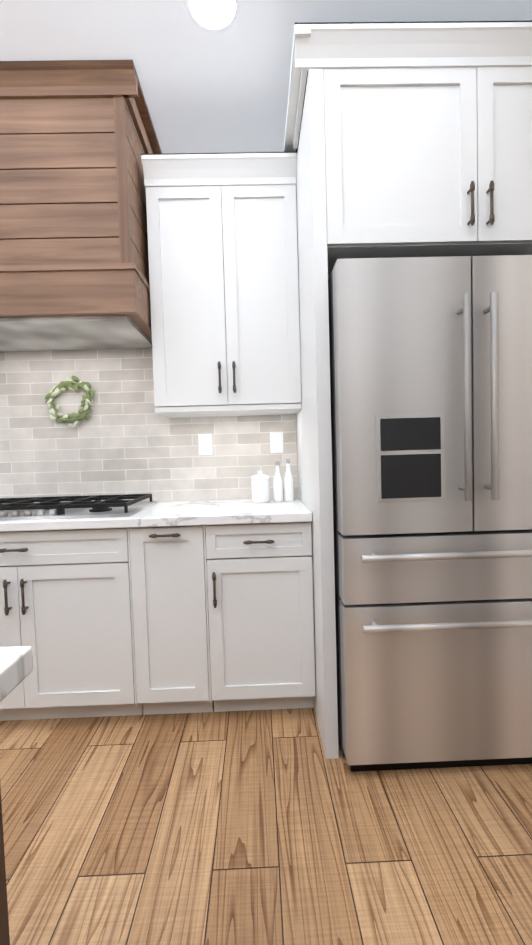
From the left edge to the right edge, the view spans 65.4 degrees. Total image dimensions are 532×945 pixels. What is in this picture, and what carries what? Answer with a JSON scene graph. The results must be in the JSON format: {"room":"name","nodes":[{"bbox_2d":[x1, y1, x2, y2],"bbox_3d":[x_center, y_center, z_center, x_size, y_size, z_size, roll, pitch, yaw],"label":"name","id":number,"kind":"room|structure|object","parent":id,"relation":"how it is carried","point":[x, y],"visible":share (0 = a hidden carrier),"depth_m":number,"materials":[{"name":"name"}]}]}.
{"room":"kitchen","nodes":[
{"label":"kitchen","id":0,"kind":"room"},
{"bbox_2d":[0,708,531,944],"bbox_3d":[-0.629,1.280,-1.311,4.400,0.050,7.700,-2,3,-1],"label":"floor","id":1,"kind":"structure","parent":0,"point":[264,827],"depth_m":1.27,"materials":[{"name":"brown wood"}]},
{"bbox_2d":[0,787,9,944],"bbox_3d":[-0.756,0.771,-0.300,0.942,0.884,1.732,-2,3,-1],"label":"kitchen island","id":2,"kind":"object","parent":1,"relation":"on","point":[4,932],"depth_m":0.55,"materials":[{"name":"brown wood"}]},
{"bbox_2d":[0,646,32,701],"bbox_3d":[-0.769,0.310,-0.321,0.933,0.037,1.776,-2,3,-1],"label":"island countertop","id":3,"kind":"structure","parent":2,"relation":"on","point":[16,666],"depth_m":0.54,"materials":[{"name":"stone"}]},
{"bbox_2d":[0,527,139,720],"bbox_3d":[-1.058,0.674,2.071,0.954,0.884,0.593,-2,3,-1],"label":"base cabinet","id":4,"kind":"object","parent":1,"relation":"on","point":[101,622],"depth_m":1.78,"materials":[{"name":"white wood"}]},
{"bbox_2d":[0,498,311,531],"bbox_3d":[-1.242,0.218,2.034,2.864,0.037,0.630,-2,3,-1],"label":"countertop","id":5,"kind":"structure","parent":4,"relation":"on","point":[207,512],"depth_m":1.72,"materials":[{"name":"stone"}]},
{"bbox_2d":[0,494,156,520],"bbox_3d":[-1.057,0.166,2.039,0.920,0.056,0.500,-2,3,-1],"label":"cooktop","id":6,"kind":"object","parent":5,"relation":"in","point":[26,508],"visible":1,"depth_m":1.90,"materials":[{"name":"silver metal"}]},
{"bbox_2d":[251,471,269,502],"bbox_3d":[-0.029,0.074,2.182,0.100,0.167,0.098,-2,3,-1],"label":"canister","id":7,"kind":"object","parent":5,"relation":"on","point":[260,485],"visible":1,"depth_m":2.14,"materials":[{"name":"ceramic"}]},
{"bbox_2d":[273,461,282,501],"bbox_3d":[0.063,0.047,2.198,0.052,0.214,0.052,-2,3,-1],"label":"bottle","id":8,"kind":"object","parent":5,"relation":"on","point":[277,488],"visible":1,"depth_m":2.18,"materials":[{"name":"ceramic"}]},
{"bbox_2d":[284,459,293,500],"bbox_3d":[0.120,0.040,2.204,0.052,0.224,0.052,-2,3,-1],"label":"bottle","id":9,"kind":"object","parent":5,"relation":"on","point":[288,487],"visible":1,"depth_m":2.19,"materials":[{"name":"ceramic"}]},
{"bbox_2d":[132,525,211,714],"bbox_3d":[-0.420,0.654,2.083,0.324,0.884,0.593,-2,3,-1],"label":"base cabinet","id":10,"kind":"object","parent":1,"relation":"on","point":[171,606],"depth_m":1.79,"materials":[{"name":"white wood"}]},
{"bbox_2d":[208,522,314,711],"bbox_3d":[-0.027,0.642,2.091,0.461,0.884,0.593,-2,3,-1],"label":"base cabinet","id":11,"kind":"object","parent":1,"relation":"on","point":[260,577],"depth_m":1.80,"materials":[{"name":"white wood"}]},
{"bbox_2d":[328,255,531,771],"bbox_3d":[0.715,0.157,1.875,0.916,1.830,0.992,-2,3,-1],"label":"fridge","id":12,"kind":"object","parent":1,"relation":"on","point":[431,391],"visible":0.96,"depth_m":1.44,"materials":[{"name":"silver metal"}]},
{"bbox_2d":[0,0,531,153],"bbox_3d":[-0.713,-1.586,-1.440,4.400,0.050,7.700,-2,3,-1],"label":"ceiling","id":13,"kind":"structure","parent":0,"point":[227,91],"depth_m":1.66,"materials":[{"name":"paint"}]},
{"bbox_2d":[183,0,240,32],"bbox_3d":[-0.195,-1.704,1.510,0.210,0.007,0.210,-2,3,-1],"label":"recessed light","id":14,"kind":"object","parent":13,"relation":"in","point":[214,16],"visible":1,"depth_m":1.54,"materials":[{"name":"paint"}]},
{"bbox_3d":[-0.751,-0.320,2.410,4.400,2.820,0.120,-2,3,-1],"label":"wall","id":15,"kind":"structure","parent":0,"visible":0},
{"bbox_2d":[0,60,161,351],"bbox_3d":[-1.106,-1.185,2.013,1.130,1.033,0.579,-2,3,-1],"label":"range hood","id":16,"kind":"object","parent":15,"relation":"attached to","point":[74,266],"visible":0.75,"depth_m":1.79,"materials":[{"name":"brown wood"}]},
{"bbox_2d":[0,348,297,503],"bbox_3d":[-1.322,-0.281,2.333,2.987,0.938,0.011,-2,3,-1],"label":"backsplash","id":17,"kind":"structure","parent":15,"relation":"attached to","point":[124,438],"depth_m":2.34,"materials":[{"name":"tile"}]},
{"bbox_2d":[44,376,94,427],"bbox_3d":[-1.092,-0.393,2.310,0.292,0.292,0.039,-2,3,-1],"label":"wreath","id":18,"kind":"object","parent":17,"relation":"hanging from","point":[87,401],"visible":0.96,"depth_m":2.30,"materials":[{"name":"green plant"}]},
{"bbox_2d":[198,434,211,454],"bbox_3d":[-0.344,-0.159,2.349,0.075,0.120,0.008,-2,3,-1],"label":"electrical outlet","id":19,"kind":"object","parent":17,"relation":"attached to","point":[205,443],"visible":1,"depth_m":2.35,"materials":[{"name":"plastic"}]},
{"bbox_2d":[144,176,301,415],"bbox_3d":[-0.203,-0.866,2.172,0.721,1.060,0.329,-2,3,-1],"label":"upper cabinet","id":20,"kind":"object","parent":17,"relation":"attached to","point":[223,263],"depth_m":2.01,"materials":[{"name":"white wood"}]},
{"bbox_2d":[270,432,283,452],"bbox_3d":[0.060,-0.171,2.357,0.075,0.120,0.008,-2,3,-1],"label":"electrical outlet","id":21,"kind":"object","parent":17,"relation":"attached to","point":[276,442],"visible":1,"depth_m":2.35,"materials":[{"name":"plastic"}]},
{"bbox_2d":[283,20,531,758],"bbox_3d":[0.734,-0.257,1.937,1.214,2.649,0.891,-2,3,-1],"label":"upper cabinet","id":22,"kind":"object","parent":15,"relation":"attached to","point":[407,139],"visible":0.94,"depth_m":1.51,"materials":[{"name":"white wood"}]}
]}

